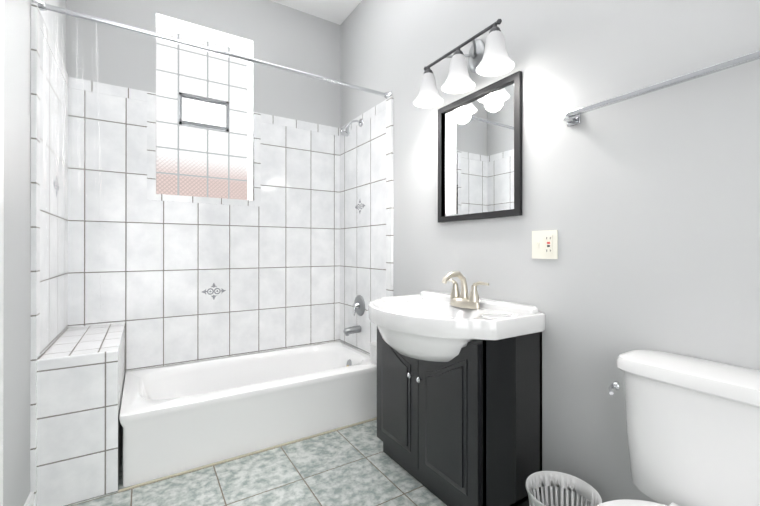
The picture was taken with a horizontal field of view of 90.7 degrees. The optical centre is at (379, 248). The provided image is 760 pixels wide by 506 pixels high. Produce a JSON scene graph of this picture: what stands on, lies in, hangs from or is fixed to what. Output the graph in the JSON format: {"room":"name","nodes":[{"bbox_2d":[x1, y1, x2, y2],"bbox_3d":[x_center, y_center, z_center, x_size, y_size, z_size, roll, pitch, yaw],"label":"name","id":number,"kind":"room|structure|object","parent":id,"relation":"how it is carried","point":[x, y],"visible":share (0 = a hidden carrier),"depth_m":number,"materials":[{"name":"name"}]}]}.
{"room":"bathroom","nodes":[
{"label":"bathroom","id":0,"kind":"room"},
{"bbox_2d":[3,0,65,505],"bbox_3d":[-1.002,-0.413,0.637,0.200,3.120,4.420,0,0,-32],"label":"wall","id":1,"kind":"structure","parent":0,"point":[17,263],"depth_m":1.44,"materials":[{"name":"grey paint"}]},
{"bbox_2d":[0,0,3,505],"bbox_3d":[-1.216,0.048,1.188,0.026,2.200,0.100,0,0,-32],"label":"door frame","id":2,"kind":"structure","parent":1,"relation":"attached to","point":[1,214],"depth_m":1.20,"materials":[{"name":"white"}]},
{"bbox_2d":[24,491,33,505],"bbox_3d":[-1.365,1.094,1.415,0.018,0.110,0.447,0,0,-32],"label":"baseboard","id":3,"kind":"structure","parent":1,"relation":"attached to","point":[29,501],"depth_m":1.57,"materials":[{"name":"white"}]},
{"bbox_2d":[30,2,68,505],"bbox_3d":[-1.700,0.049,1.951,0.018,2.202,0.811,0,0,-32],"label":"wall tile","id":4,"kind":"structure","parent":1,"relation":"attached to","point":[43,176],"depth_m":1.79,"materials":[{"name":"white tile"}]},
{"bbox_2d":[53,174,58,197],"bbox_3d":[-1.716,-0.332,1.990,0.001,0.129,0.170,0,0,-32],"label":"wall tiles","id":5,"kind":"structure","parent":1,"relation":"attached to","point":[56,185],"depth_m":1.99,"materials":[{"name":"grey tile"}]},
{"bbox_2d":[66,0,339,127],"bbox_3d":[-1.222,-0.408,2.933,1.872,3.120,0.300,0,0,-32],"label":"wall","id":6,"kind":"structure","parent":0,"point":[282,35],"depth_m":2.89,"materials":[{"name":"grey paint"}]},
{"bbox_2d":[68,77,339,373],"bbox_3d":[-1.136,-0.074,2.795,1.872,1.952,0.023,0,0,-32],"label":"wall tile","id":7,"kind":"structure","parent":6,"relation":"attached to","point":[267,258],"depth_m":2.67,"materials":[{"name":"white tile"}]},
{"bbox_2d":[156,13,252,199],"bbox_3d":[-1.325,-0.986,2.845,0.650,1.244,0.301,0,0,-32],"label":"window","id":8,"kind":"structure","parent":6,"relation":"in","point":[201,123],"depth_m":2.88,"materials":[{"name":"white glass"}]},
{"bbox_2d":[179,92,228,131],"bbox_3d":[-1.351,-1.043,2.891,0.347,0.232,0.036,0,0,-32],"label":"vent","id":9,"kind":"object","parent":8,"relation":"attached to","point":[197,111],"depth_m":2.89,"materials":[{"name":"silver metal"}]},
{"bbox_2d":[202,283,225,298],"bbox_3d":[-1.211,0.313,2.736,0.171,0.129,0.001,0,0,-32],"label":"wall tiles","id":10,"kind":"structure","parent":6,"relation":"attached to","point":[213,286],"depth_m":2.73,"materials":[{"name":"grey tile"}]},
{"bbox_2d":[67,418,446,505],"bbox_3d":[-0.125,1.178,1.186,2.272,0.060,4.420,0,0,-32],"label":"floor","id":11,"kind":"structure","parent":0,"point":[355,465],"depth_m":1.85,"materials":[{"name":"tile"}]},
{"bbox_2d":[37,323,124,505],"bbox_3d":[-1.581,0.817,2.033,0.304,0.666,0.797,0,0,-32],"label":"tiled ledge","id":12,"kind":"object","parent":11,"relation":"on","point":[79,430],"visible":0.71,"depth_m":1.71,"materials":[{"name":"tile"}]},
{"bbox_2d":[119,341,376,486],"bbox_3d":[-0.795,0.975,2.525,1.545,0.352,0.794,0,0,-32],"label":"bathtub","id":13,"kind":"object","parent":11,"relation":"on","point":[177,418],"visible":0.85,"depth_m":2.22,"materials":[{"name":"white ceramic"}]},
{"bbox_2d":[368,271,544,505],"bbox_3d":[0.256,0.630,1.802,0.568,1.038,0.831,0,0,-32],"label":"bathroom vanity","id":14,"kind":"object","parent":11,"relation":"on","point":[459,398],"visible":1,"depth_m":1.57,"materials":[{"name":"black wood"}]},
{"bbox_2d":[368,291,544,361],"bbox_3d":[0.256,0.380,1.802,0.568,0.254,0.831,0,0,-32],"label":"sink","id":15,"kind":"object","parent":14,"relation":"in","point":[426,326],"depth_m":1.57,"materials":[{"name":"white ceramic"}]},
{"bbox_2d":[442,271,488,308],"bbox_3d":[0.374,0.201,1.835,0.181,0.178,0.294,0,0,-32],"label":"faucet","id":16,"kind":"object","parent":14,"relation":"on","point":[457,300],"depth_m":1.83,"materials":[{"name":"silver metal"}]},
{"bbox_2d":[526,471,601,505],"bbox_3d":[0.662,1.013,1.363,0.250,0.265,0.250,0,0,-32],"label":"basket","id":17,"kind":"object","parent":11,"relation":"on","point":[568,482],"visible":1,"depth_m":1.45,"materials":[{"name":"white plastic"}]},
{"bbox_2d":[597,350,759,505],"bbox_3d":[0.703,0.743,0.872,0.798,0.810,0.522,0,0,-32],"label":"toilet","id":18,"kind":"object","parent":11,"relation":"on","point":[693,430],"visible":1,"depth_m":1.02,"materials":[{"name":"white ceramic"}]},
{"bbox_2d":[271,0,361,24],"bbox_3d":[-0.125,-2.012,1.192,2.272,0.080,4.420,0,0,-32],"label":"ceiling","id":19,"kind":"structure","parent":0,"point":[337,11],"depth_m":3.07,"materials":[{"name":"white paint"}]},
{"bbox_2d":[340,0,759,505],"bbox_3d":[0.752,-0.411,1.740,0.200,3.120,4.420,0,0,-32],"label":"wall","id":20,"kind":"structure","parent":0,"point":[647,206],"depth_m":1.43,"materials":[{"name":"grey paint"}]},
{"bbox_2d":[32,0,391,98],"bbox_3d":[-0.724,-1.072,2.143,1.871,0.068,0.068,0,0,-32],"label":"rail","id":21,"kind":"object","parent":20,"relation":"attached to","point":[42,5],"visible":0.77,"depth_m":1.97,"materials":[{"name":"silver metal"}]},
{"bbox_2d":[43,15,105,352],"bbox_3d":[-1.392,-0.152,1.726,0.240,1.802,0.058,0,0,-32],"label":"curtain liner","id":22,"kind":"object","parent":21,"relation":"hanging from","point":[69,189],"visible":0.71,"depth_m":1.72,"materials":[{"name":"clear plastic"}]},
{"bbox_2d":[118,417,376,491],"bbox_3d":[-0.581,1.147,2.183,1.545,0.006,0.012,0,0,-32],"label":"trim","id":23,"kind":"structure","parent":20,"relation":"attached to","point":[184,472],"depth_m":2.05,"materials":[{"name":"beige"}]},
{"bbox_2d":[355,201,364,212],"bbox_3d":[-0.159,-0.330,2.969,0.001,0.129,0.170,0,0,-32],"label":"wall tiles","id":24,"kind":"structure","parent":20,"relation":"attached to","point":[359,207],"depth_m":2.98,"materials":[{"name":"grey tile"}]},
{"bbox_2d":[340,96,392,354],"bbox_3d":[-0.131,0.051,2.938,0.018,2.202,0.811,0,0,-32],"label":"wall tile","id":25,"kind":"structure","parent":20,"relation":"attached to","point":[366,232],"depth_m":2.88,"materials":[{"name":"white tile"}]},
{"bbox_2d":[340,119,362,136],"bbox_3d":[-0.224,-0.942,2.906,0.185,0.158,0.076,0,0,-32],"label":"shower head","id":26,"kind":"object","parent":25,"relation":"attached to","point":[344,131],"visible":1,"depth_m":2.88},
{"bbox_2d":[344,325,360,335],"bbox_3d":[-0.217,0.643,2.937,0.137,0.067,0.054,0,0,-32],"label":"tub spout","id":27,"kind":"object","parent":25,"relation":"attached to","point":[351,330],"visible":1,"depth_m":2.91,"materials":[{"name":"grey metal"}]},
{"bbox_2d":[353,295,364,315],"bbox_3d":[-0.187,0.452,2.956,0.064,0.168,0.168,0,0,-32],"label":"shower valve","id":28,"kind":"object","parent":25,"relation":"attached to","point":[359,306],"visible":1,"depth_m":2.94,"materials":[{"name":"grey metal"}]},
{"bbox_2d":[413,19,514,107],"bbox_3d":[0.411,-0.943,1.888,0.216,0.275,0.630,0,0,-32],"label":"sconce","id":29,"kind":"object","parent":20,"relation":"attached to","point":[490,57],"visible":1,"depth_m":1.85,"materials":[{"name":"white glass"}]},
{"bbox_2d":[438,71,521,222],"bbox_3d":[0.492,-0.478,1.943,0.020,0.655,0.560,0,0,-32],"label":"mirror","id":30,"kind":"object","parent":20,"relation":"attached to","point":[480,154],"visible":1,"depth_m":1.90,"materials":[{"name":"clear glass"}]},
{"bbox_2d":[532,230,557,258],"bbox_3d":[0.703,-0.016,1.612,0.015,0.122,0.120,0,0,-32],"label":"outlet","id":31,"kind":"object","parent":20,"relation":"attached to","point":[544,244],"visible":1,"depth_m":1.61,"materials":[{"name":"white plastic"}]},
{"bbox_2d":[563,50,759,126],"bbox_3d":[0.917,-0.515,1.227,0.062,0.042,0.667,0,0,-32],"label":"towel rail","id":32,"kind":"object","parent":20,"relation":"attached to","point":[571,118],"visible":1,"depth_m":1.20,"materials":[{"name":"silver metal"}]}
]}

